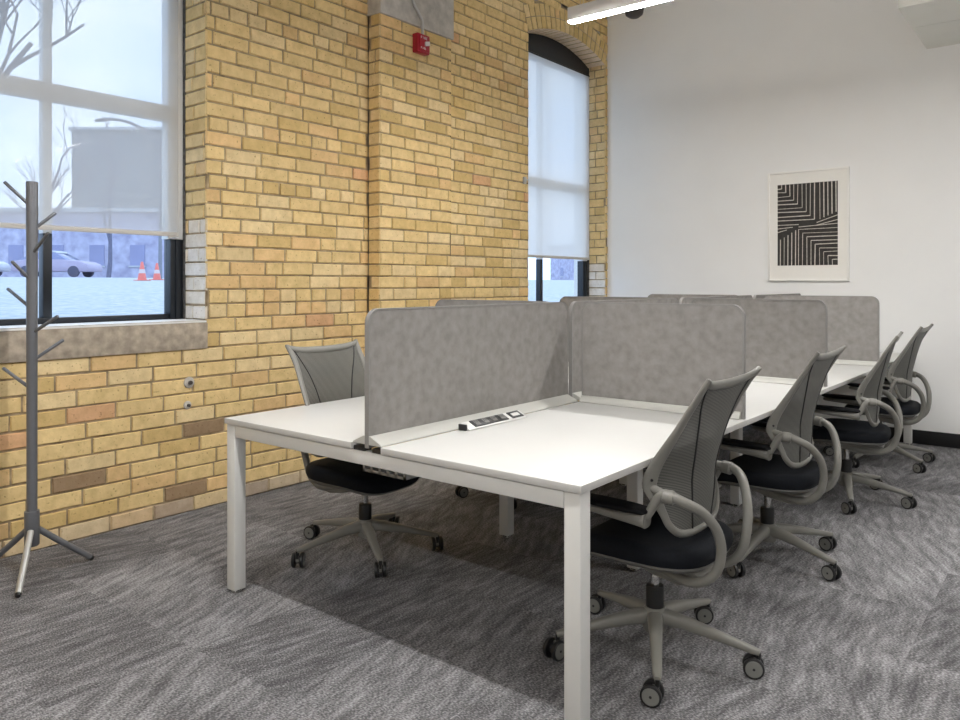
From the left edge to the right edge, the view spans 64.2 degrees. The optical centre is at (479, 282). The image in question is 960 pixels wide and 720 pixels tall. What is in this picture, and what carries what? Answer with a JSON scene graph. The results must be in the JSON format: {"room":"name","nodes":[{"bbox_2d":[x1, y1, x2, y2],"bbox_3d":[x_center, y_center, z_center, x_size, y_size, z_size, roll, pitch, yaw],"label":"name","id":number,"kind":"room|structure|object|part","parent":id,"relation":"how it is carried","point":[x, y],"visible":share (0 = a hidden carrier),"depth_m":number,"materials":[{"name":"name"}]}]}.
{"room":"open-plan office","nodes":[
{"label":"open-plan office","id":0,"kind":"room"},
{"bbox_2d":[0,0,607,558],"bbox_3d":[-2.556,-0.977,3.397,0.428,4.563,12.125,0,0,39],"label":"wall","id":1,"kind":"structure","parent":0,"point":[337,172],"depth_m":4.94,"materials":[{"name":"brick"}]},
{"bbox_2d":[0,0,185,325],"bbox_3d":[-2.311,-1.098,3.975,0.094,2.626,1.636,0,0,39],"label":"window","id":2,"kind":"structure","parent":1,"relation":"in","point":[174,247],"depth_m":4.56,"materials":[{"name":"black metal"}]},
{"bbox_2d":[0,0,178,236],"bbox_3d":[-2.270,-1.215,3.926,0.030,1.884,1.563,0,0,39],"label":"roller blind","id":3,"kind":"object","parent":2,"relation":"attached to","point":[89,88],"visible":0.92,"depth_m":4.13,"materials":[{"name":"fabric"}]},
{"bbox_3d":[-2.313,-1.098,3.976,0.090,2.626,1.636,0,0,39],"label":"frame","id":4,"kind":"part","parent":2,"relation":"part of","materials":[{"name":"black metal"}]},
{"bbox_3d":[-2.320,-1.208,3.982,0.072,1.895,1.636,0,0,39],"label":"sash","id":5,"kind":"part","parent":2,"relation":"part of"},
{"bbox_2d":[0,319,207,362],"bbox_3d":[-2.220,0.297,3.886,0.302,0.164,1.671,0,0,39],"label":"window sill","id":6,"kind":"structure","parent":1,"relation":"attached to","point":[88,339],"depth_m":4.00,"materials":[{"name":"stone"}]},
{"bbox_2d":[183,401,190,408],"bbox_3d":[-1.656,0.695,4.347,0.024,0.047,0.048,0,0,39],"label":"wall anchor","id":7,"kind":"object","parent":1,"relation":"attached to","point":[187,404],"visible":1,"depth_m":4.34,"materials":[{"name":"metal"}]},
{"bbox_2d":[184,377,193,387],"bbox_3d":[-1.650,0.567,4.355,0.024,0.064,0.066,0,0,39],"label":"wall anchor","id":8,"kind":"object","parent":1,"relation":"attached to","point":[189,381],"visible":1,"depth_m":4.35,"materials":[{"name":"metal"}]},
{"bbox_2d":[367,0,453,39],"bbox_3d":[-0.510,-2.547,5.718,0.153,1.295,0.791,0,0,39],"label":"trim","id":9,"kind":"structure","parent":1,"relation":"attached to","point":[438,15],"depth_m":5.71,"materials":[{"name":"concrete"}]},
{"bbox_2d":[412,0,423,33],"bbox_3d":[-0.463,-2.024,5.629,0.020,0.383,0.135,0,0,39],"label":"conduit","id":10,"kind":"object","parent":1,"relation":"attached to","point":[413,1],"visible":1,"depth_m":5.65,"materials":[{"name":"grey metal"}]},
{"bbox_2d":[413,32,429,55],"bbox_3d":[-0.428,-1.770,5.669,0.078,0.140,0.132,0,0,39],"label":"fire alarm","id":11,"kind":"object","parent":1,"relation":"attached to","point":[421,42],"visible":1,"depth_m":5.63,"materials":[{"name":"red plastic"}]},
{"bbox_3d":[-0.411,-1.770,5.658,0.012,0.116,0.108,0,0,39],"label":"plate","id":12,"kind":"part","parent":11,"relation":"part of","materials":[{"name":"red plastic"}]},
{"bbox_2d":[523,177,528,183],"bbox_3d":[0.411,-0.911,6.816,0.020,0.062,0.080,0,0,39],"label":"bracket","id":13,"kind":"object","parent":1,"relation":"attached to","point":[525,179],"visible":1,"depth_m":6.79,"materials":[{"name":"silver metal"}]},
{"bbox_2d":[528,33,588,300],"bbox_3d":[0.683,-1.048,7.558,0.094,2.706,1.390,0,0,39],"label":"window","id":14,"kind":"structure","parent":1,"relation":"in","point":[547,47],"depth_m":7.61,"materials":[{"name":"black metal"}]},
{"bbox_2d":[528,50,589,259],"bbox_3d":[0.732,-1.211,7.516,0.030,1.942,1.329,0,0,39],"label":"roller blind","id":15,"kind":"object","parent":14,"relation":"attached to","point":[558,109],"visible":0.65,"depth_m":7.56,"materials":[{"name":"fabric"}]},
{"bbox_2d":[0,424,959,719],"bbox_3d":[0.752,1.345,0.743,8.950,0.080,12.100,0,0,39],"label":"floor","id":16,"kind":"structure","parent":0,"point":[150,627],"depth_m":2.96,"materials":[{"name":"carpet"}]},
{"bbox_2d":[0,181,93,597],"bbox_3d":[-1.964,0.426,3.459,0.466,1.755,0.415,0,0,39],"label":"coat rack","id":17,"kind":"object","parent":16,"relation":"on","point":[32,530],"visible":1,"depth_m":3.39,"materials":[{"name":"metal"}]},
{"bbox_2d":[285,339,443,577],"bbox_3d":[-0.584,0.800,3.740,0.724,1.008,0.750,0,0,37],"label":"office chair","id":18,"kind":"object","parent":16,"relation":"on","point":[327,373],"visible":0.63,"depth_m":3.69,"materials":[{"name":"black plastic"}]},
{"bbox_3d":[-0.775,0.830,3.638,0.322,0.347,0.216,0,0,37],"label":"arm","id":19,"kind":"part","parent":18,"relation":"part of"},
{"bbox_3d":[-0.712,0.572,3.804,0.219,0.552,0.529,0,0,37],"label":"frame","id":20,"kind":"part","parent":18,"relation":"part of","materials":[{"name":"grey plastic"}]},
{"bbox_3d":[-0.565,0.910,3.694,0.476,0.100,0.486,0,0,37],"label":"seat","id":21,"kind":"part","parent":18,"relation":"part of","materials":[{"name":"black fabric"}]},
{"bbox_3d":[-0.556,1.034,3.708,0.031,0.063,0.031,0,0,37],"label":"gas rod","id":22,"kind":"part","parent":18,"relation":"part of","materials":[{"name":"silver metal"}]},
{"bbox_2d":[455,485,516,509],"bbox_3d":[0.260,0.800,4.740,0.739,1.008,0.710,0,0,45],"label":"office chair","id":23,"kind":"object","parent":16,"relation":"on","point":[460,491],"visible":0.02,"depth_m":4.64,"materials":[{"name":"black plastic"}]},
{"bbox_2d":[225,352,911,719],"bbox_3d":[1.214,0.938,4.713,1.745,0.735,5.173,0,0,39],"label":"desk","id":24,"kind":"object","parent":16,"relation":"on","point":[554,456],"visible":0.44,"depth_m":2.77,"materials":[{"name":"white laminate"}]},
{"bbox_3d":[-1.032,0.950,3.242,0.056,0.710,0.056,0,0,39],"label":"leg","id":25,"kind":"part","parent":24,"relation":"part of","materials":[{"name":"white metal"}]},
{"bbox_2d":[363,465,416,480],"bbox_3d":[1.174,0.677,4.749,0.225,0.072,4.910,0,0,39],"label":"cable tray","id":26,"kind":"object","parent":24,"relation":"on","point":[392,474],"depth_m":2.84,"materials":[{"name":"silver metal"}]},
{"bbox_3d":[-0.380,0.622,2.715,1.619,0.049,0.044,0,0,39],"label":"rail","id":27,"kind":"part","parent":24,"relation":"part of","materials":[{"name":"white metal"}]},
{"bbox_2d":[353,302,577,448],"bbox_3d":[0.011,0.337,3.207,0.146,0.491,1.315,0,0,39],"label":"screen","id":28,"kind":"object","parent":24,"relation":"attached to","point":[431,370],"visible":0.98,"depth_m":3.06,"materials":[{"name":"fabric"}]},
{"bbox_3d":[-0.025,0.554,3.228,0.063,0.031,1.303,0,0,39],"label":"rail","id":29,"kind":"part","parent":28,"relation":"part of","materials":[{"name":"white metal"}]},
{"bbox_3d":[0.040,0.554,3.177,0.063,0.031,1.303,0,0,39],"label":"rail","id":30,"kind":"part","parent":28,"relation":"part of","materials":[{"name":"white metal"}]},
{"bbox_2d":[435,299,547,305],"bbox_3d":[0.061,0.330,4.038,0.780,0.478,0.076,0,0,39],"label":"screen","id":31,"kind":"object","parent":24,"relation":"on","point":[443,302],"visible":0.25,"depth_m":4.09,"materials":[{"name":"fabric"}]},
{"bbox_3d":[0.061,0.333,4.038,0.768,0.472,0.022,0,0,39],"label":"felt panel","id":32,"kind":"part","parent":31,"relation":"part of","materials":[{"name":"grey fabric"}]},
{"bbox_2d":[458,410,526,430],"bbox_3d":[0.058,0.555,3.102,0.048,0.028,0.397,0,0,39],"label":"module","id":33,"kind":"object","parent":24,"relation":"on","point":[514,415],"visible":1,"depth_m":3.07,"materials":[{"name":"white plastic"}]},
{"bbox_3d":[0.038,0.553,3.078,0.036,0.023,0.220,0,0,39],"label":"outlet panel","id":34,"kind":"part","parent":33,"relation":"part of","materials":[{"name":"black plastic"}]},
{"bbox_3d":[0.147,0.553,3.215,0.036,0.023,0.080,0,0,39],"label":"port panel","id":35,"kind":"part","parent":33,"relation":"part of","materials":[{"name":"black plastic"}]},
{"bbox_3d":[0.137,0.983,3.936,0.056,0.645,0.056,0,0,39],"label":"leg","id":36,"kind":"part","parent":24,"relation":"part of","materials":[{"name":"white metal"}]},
{"bbox_3d":[0.279,0.950,2.196,0.056,0.710,0.056,0,0,39],"label":"leg","id":37,"kind":"part","parent":24,"relation":"part of","materials":[{"name":"white metal"}]},
{"bbox_2d":[560,296,659,366],"bbox_3d":[0.859,0.330,5.039,0.780,0.478,0.076,0,0,39],"label":"screen","id":38,"kind":"object","parent":24,"relation":"on","point":[568,300],"visible":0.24,"depth_m":5.16,"materials":[{"name":"fabric"}]},
{"bbox_3d":[0.859,0.330,5.039,0.780,0.478,0.024,0,0,39],"label":"edge trim","id":39,"kind":"part","parent":38,"relation":"part of","materials":[{"name":"fabric"}]},
{"bbox_3d":[0.935,0.983,4.937,0.056,0.645,0.056,0,0,39],"label":"leg","id":40,"kind":"part","parent":24,"relation":"part of","materials":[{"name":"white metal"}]},
{"bbox_2d":[568,298,678,399],"bbox_3d":[0.831,0.337,4.236,0.146,0.491,1.244,0,0,39],"label":"screen","id":41,"kind":"object","parent":24,"relation":"attached to","point":[575,309],"visible":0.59,"depth_m":3.78,"materials":[{"name":"fabric"}]},
{"bbox_3d":[0.860,0.554,4.205,0.063,0.031,1.232,0,0,39],"label":"rail","id":42,"kind":"part","parent":41,"relation":"part of","materials":[{"name":"white metal"}]},
{"bbox_3d":[0.705,0.983,3.483,0.056,0.645,0.056,0,0,39],"label":"leg","id":43,"kind":"part","parent":24,"relation":"part of","materials":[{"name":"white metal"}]},
{"bbox_2d":[579,302,745,419],"bbox_3d":[0.803,0.330,3.446,0.782,0.478,0.076,0,0,39],"label":"screen","id":44,"kind":"object","parent":24,"relation":"on","point":[648,356],"visible":1,"depth_m":3.43,"materials":[{"name":"fabric"}]},
{"bbox_3d":[0.782,0.554,3.430,0.770,0.031,0.026,0,0,39],"label":"rail","id":45,"kind":"part","parent":44,"relation":"part of","materials":[{"name":"white metal"}]},
{"bbox_2d":[648,294,737,301],"bbox_3d":[1.688,0.330,6.079,0.780,0.478,0.076,0,0,39],"label":"screen","id":46,"kind":"object","parent":24,"relation":"on","point":[678,296],"visible":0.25,"depth_m":6.13,"materials":[{"name":"fabric"}]},
{"bbox_3d":[1.688,0.333,6.079,0.768,0.472,0.022,0,0,39],"label":"felt panel","id":47,"kind":"part","parent":46,"relation":"part of","materials":[{"name":"grey fabric"}]},
{"bbox_3d":[1.688,0.330,6.079,0.780,0.478,0.024,0,0,39],"label":"edge trim","id":48,"kind":"part","parent":46,"relation":"part of","materials":[{"name":"fabric"}]},
{"bbox_2d":[679,295,752,303],"bbox_3d":[1.645,0.337,5.256,0.146,0.491,1.294,0,0,39],"label":"screen","id":49,"kind":"object","parent":24,"relation":"attached to","point":[684,300],"visible":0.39,"depth_m":5.07,"materials":[{"name":"fabric"}]},
{"bbox_3d":[1.503,0.983,4.484,0.056,0.645,0.056,0,0,39],"label":"leg","id":50,"kind":"part","parent":24,"relation":"part of","materials":[{"name":"white metal"}]},
{"bbox_2d":[691,298,827,386],"bbox_3d":[1.601,0.330,4.447,0.782,0.478,0.076,0,0,39],"label":"screen","id":51,"kind":"object","parent":24,"relation":"on","point":[783,335],"visible":0.71,"depth_m":4.34,"materials":[{"name":"fabric"}]},
{"bbox_3d":[1.580,0.554,4.431,0.770,0.031,0.026,0,0,39],"label":"rail","id":52,"kind":"part","parent":51,"relation":"part of","materials":[{"name":"white metal"}]},
{"bbox_2d":[753,293,800,298],"bbox_3d":[2.443,0.337,6.257,0.146,0.491,1.194,0,0,39],"label":"screen","id":53,"kind":"object","parent":24,"relation":"attached to","point":[754,296],"visible":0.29,"depth_m":5.96,"materials":[{"name":"fabric"}]},
{"bbox_2d":[764,295,879,365],"bbox_3d":[2.430,0.330,5.487,0.782,0.478,0.076,0,0,39],"label":"screen","id":54,"kind":"object","parent":24,"relation":"on","point":[853,321],"visible":0.53,"depth_m":5.33,"materials":[{"name":"fabric"}]},
{"bbox_3d":[2.410,0.554,5.471,0.770,0.031,0.026,0,0,39],"label":"rail","id":55,"kind":"part","parent":54,"relation":"part of","materials":[{"name":"white metal"}]},
{"bbox_3d":[3.461,0.950,6.186,0.056,0.710,0.056,0,0,39],"label":"leg","id":56,"kind":"part","parent":24,"relation":"part of","materials":[{"name":"white metal"}]},
{"bbox_2d":[543,366,764,707],"bbox_3d":[0.630,0.800,2.715,0.736,1.008,0.725,0,0,39],"label":"office chair","id":57,"kind":"object","parent":16,"relation":"on","point":[677,538],"visible":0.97,"depth_m":2.54,"materials":[{"name":"black plastic"}]},
{"bbox_3d":[0.619,1.034,2.707,0.031,0.063,0.031,0,0,39],"label":"gas rod","id":58,"kind":"part","parent":57,"relation":"part of","materials":[{"name":"silver metal"}]},
{"bbox_3d":[0.628,0.910,2.720,0.476,0.100,0.486,0,0,39],"label":"seat","id":59,"kind":"part","parent":57,"relation":"part of","materials":[{"name":"black fabric"}]},
{"bbox_3d":[0.627,0.830,2.502,0.323,0.347,0.216,0,0,39],"label":"arm","id":60,"kind":"part","parent":57,"relation":"part of"},
{"bbox_3d":[0.771,0.572,2.606,0.219,0.552,0.529,0,0,39],"label":"frame","id":61,"kind":"part","parent":57,"relation":"part of","materials":[{"name":"grey plastic"}]},
{"bbox_3d":[0.840,0.830,2.769,0.322,0.347,0.216,0,0,39],"label":"arm","id":62,"kind":"part","parent":57,"relation":"part of"},
{"bbox_2d":[717,345,846,580],"bbox_3d":[1.343,0.800,3.641,0.745,1.008,0.720,0,0,39],"label":"office chair","id":63,"kind":"object","parent":16,"relation":"on","point":[791,476],"visible":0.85,"depth_m":3.47,"materials":[{"name":"black plastic"}]},
{"bbox_3d":[1.369,1.034,3.645,0.031,0.063,0.031,0,0,39],"label":"gas rod","id":64,"kind":"part","parent":63,"relation":"part of","materials":[{"name":"silver metal"}]},
{"bbox_3d":[1.379,0.910,3.659,0.476,0.100,0.486,0,0,39],"label":"seat","id":65,"kind":"part","parent":63,"relation":"part of","materials":[{"name":"black fabric"}]},
{"bbox_3d":[1.378,0.830,3.441,0.323,0.347,0.216,0,0,39],"label":"arm","id":66,"kind":"part","parent":63,"relation":"part of"},
{"bbox_3d":[1.522,0.572,3.544,0.219,0.552,0.529,0,0,39],"label":"frame","id":67,"kind":"part","parent":63,"relation":"part of","materials":[{"name":"grey plastic"}]},
{"bbox_3d":[1.591,0.830,3.708,0.322,0.347,0.216,0,0,39],"label":"arm","id":68,"kind":"part","parent":63,"relation":"part of"},
{"bbox_2d":[812,331,916,514],"bbox_3d":[2.218,0.800,4.622,0.739,1.008,0.732,0,0,32],"label":"office chair","id":69,"kind":"object","parent":16,"relation":"on","point":[870,437],"visible":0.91,"depth_m":4.44,"materials":[{"name":"black plastic"}]},
{"bbox_3d":[2.218,1.034,4.633,0.031,0.063,0.031,0,0,32],"label":"gas rod","id":70,"kind":"part","parent":69,"relation":"part of","materials":[{"name":"silver metal"}]},
{"bbox_3d":[2.226,0.910,4.647,0.476,0.100,0.486,0,0,32],"label":"seat","id":71,"kind":"part","parent":69,"relation":"part of","materials":[{"name":"black fabric"}]},
{"bbox_3d":[2.251,0.830,4.430,0.323,0.347,0.216,0,0,32],"label":"arm","id":72,"kind":"part","parent":69,"relation":"part of"},
{"bbox_3d":[2.382,0.572,4.551,0.219,0.552,0.529,0,0,32],"label":"frame","id":73,"kind":"part","parent":69,"relation":"part of","materials":[{"name":"grey plastic"}]},
{"bbox_3d":[2.430,0.830,4.722,0.322,0.347,0.216,0,0,32],"label":"arm","id":74,"kind":"part","parent":69,"relation":"part of"},
{"bbox_2d":[823,324,935,472],"bbox_3d":[2.900,0.800,5.611,0.716,1.008,0.749,0,0,39],"label":"office chair","id":75,"kind":"object","parent":16,"relation":"on","point":[900,373],"visible":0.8,"depth_m":5.38,"materials":[{"name":"black plastic"}]},
{"bbox_3d":[2.939,0.910,5.586,0.476,0.100,0.486,0,0,39],"label":"seat","id":76,"kind":"part","parent":75,"relation":"part of","materials":[{"name":"black fabric"}]},
{"bbox_3d":[2.938,0.830,5.368,0.323,0.347,0.216,0,0,39],"label":"arm","id":77,"kind":"part","parent":75,"relation":"part of"},
{"bbox_3d":[3.082,0.572,5.472,0.219,0.552,0.529,0,0,39],"label":"frame","id":78,"kind":"part","parent":75,"relation":"part of","materials":[{"name":"grey plastic"}]},
{"bbox_3d":[3.151,0.830,5.636,0.322,0.347,0.216,0,0,39],"label":"arm","id":79,"kind":"part","parent":75,"relation":"part of"},
{"bbox_2d":[574,0,959,433],"bbox_3d":[4.549,-0.905,5.505,8.950,4.580,0.120,0,0,39],"label":"wall","id":80,"kind":"structure","parent":0,"point":[708,99],"depth_m":6.87,"materials":[{"name":"paint"}]},
{"bbox_2d":[768,166,849,280],"bbox_3d":[2.883,-0.505,6.735,0.680,0.975,0.031,0,0,39],"label":"framed print","id":81,"kind":"object","parent":80,"relation":"attached to","point":[809,210],"visible":1,"depth_m":6.72,"materials":[{"name":"white paper"}]},
{"bbox_2d":[750,416,959,448],"bbox_3d":[4.670,1.249,5.323,8.535,0.112,0.014,0,0,39],"label":"baseboard","id":82,"kind":"structure","parent":80,"relation":"attached to","point":[951,440],"depth_m":6.14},
{"bbox_2d":[898,0,959,48],"bbox_3d":[5.442,-2.102,3.961,5.630,0.427,1.180,0,0,39],"label":"ceiling","id":83,"kind":"structure","parent":80,"relation":"attached to","point":[936,23],"depth_m":5.48,"materials":[{"name":"paint"}]},
{"bbox_3d":[0.791,-3.245,0.712,9.050,0.100,12.300,0,0,39],"label":"ceiling","id":84,"kind":"structure","parent":0,"visible":0},
{"bbox_2d":[568,0,669,23],"bbox_3d":[1.526,-2.445,4.244,2.405,1.500,0.060,0,0,39],"label":"linear pendant","id":85,"kind":"object","parent":84,"relation":"hanging from","point":[595,9],"visible":1,"depth_m":4.82,"materials":[{"name":"white metal"}]},
{"bbox_2d":[625,7,643,18],"bbox_3d":[1.415,-2.812,7.019,0.176,0.765,0.176,0,0,39],"label":"speaker","id":86,"kind":"object","parent":84,"relation":"hanging from","point":[635,13],"visible":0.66,"depth_m":6.97},
{"label":"outside","id":87,"kind":"structure","parent":0,"visible":0},
{"bbox_3d":[-86.818,-0.481,88.412,140.000,0.210,330.000,0,0,39],"label":"field","id":88,"kind":"object","parent":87,"visible":0},
{"bbox_2d":[0,228,163,277],"bbox_3d":[-34.851,-3.298,66.961,30.600,5.750,8.600,0,0,0],"label":"building","id":89,"kind":"structure","parent":88,"relation":"on","point":[128,250],"depth_m":62.96,"materials":[{"name":"brick"},{"name":"glass"}]},
{"bbox_2d":[106,233,111,277],"bbox_3d":[-27.258,-6.746,54.255,3.575,12.878,6.330,0,0,8],"label":"bare tree","id":90,"kind":"object","parent":88,"relation":"on","point":[109,235],"visible":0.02,"depth_m":53.89,"materials":[{"name":"grey plant"}]},
{"bbox_2d":[550,258,573,279],"bbox_3d":[30.948,-4.093,134.414,10.600,7.350,60.600,0,0,-23],"label":"building","id":91,"kind":"structure","parent":88,"relation":"on","point":[560,269],"depth_m":155.57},
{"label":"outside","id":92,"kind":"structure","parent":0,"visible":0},
{"bbox_2d":[0,277,573,318],"bbox_3d":[-14.592,0.105,18.030,36.700,0.795,130.000,0,0,39],"label":"snow","id":93,"kind":"structure","parent":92,"point":[71,296],"depth_m":16.36,"materials":[{"name":"white snow"}]},
{"bbox_2d":[135,262,150,280],"bbox_3d":[-15.019,-0.528,34.000,0.546,0.840,0.546,0,0,39],"label":"traffic cone","id":94,"kind":"object","parent":93,"relation":"on","point":[142,275],"visible":1,"depth_m":33.89,"materials":[{"name":"orange plastic"}]},
{"bbox_2d":[149,263,163,279],"bbox_3d":[-15.202,-0.540,36.000,0.520,0.800,0.520,0,0,39],"label":"traffic cone","id":95,"kind":"object","parent":93,"relation":"on","point":[156,276],"visible":0.91,"depth_m":35.90,"materials":[{"name":"orange plastic"}]},
{"bbox_2d":[158,236,161,278],"bbox_3d":[-17.456,-4.207,37.983,3.348,8.032,0.198,0,0,0],"label":"street lamp","id":96,"kind":"object","parent":93,"relation":"on","point":[159,237],"visible":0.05,"depth_m":37.92,"materials":[{"name":"grey"}]},
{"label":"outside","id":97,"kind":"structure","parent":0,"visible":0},
{"bbox_3d":[-33.630,-0.314,33.211,12.000,0.084,130.000,0,0,39],"label":"road","id":98,"kind":"object","parent":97,"visible":0},
{"bbox_2d":[0,261,10,275],"bbox_3d":[-29.649,-1.113,43.978,4.400,1.520,1.780,0,0,0],"label":"car","id":99,"kind":"object","parent":98,"relation":"on","point":[4,267],"visible":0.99,"depth_m":44.37,"materials":[{"name":"white metal"}]},
{"bbox_2d":[11,251,102,276],"bbox_3d":[-24.277,-1.089,43.979,4.400,1.520,1.780,0,0,0],"label":"car","id":100,"kind":"object","parent":98,"relation":"on","point":[62,261],"visible":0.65,"depth_m":43.13,"materials":[{"name":"white metal"}]}
]}

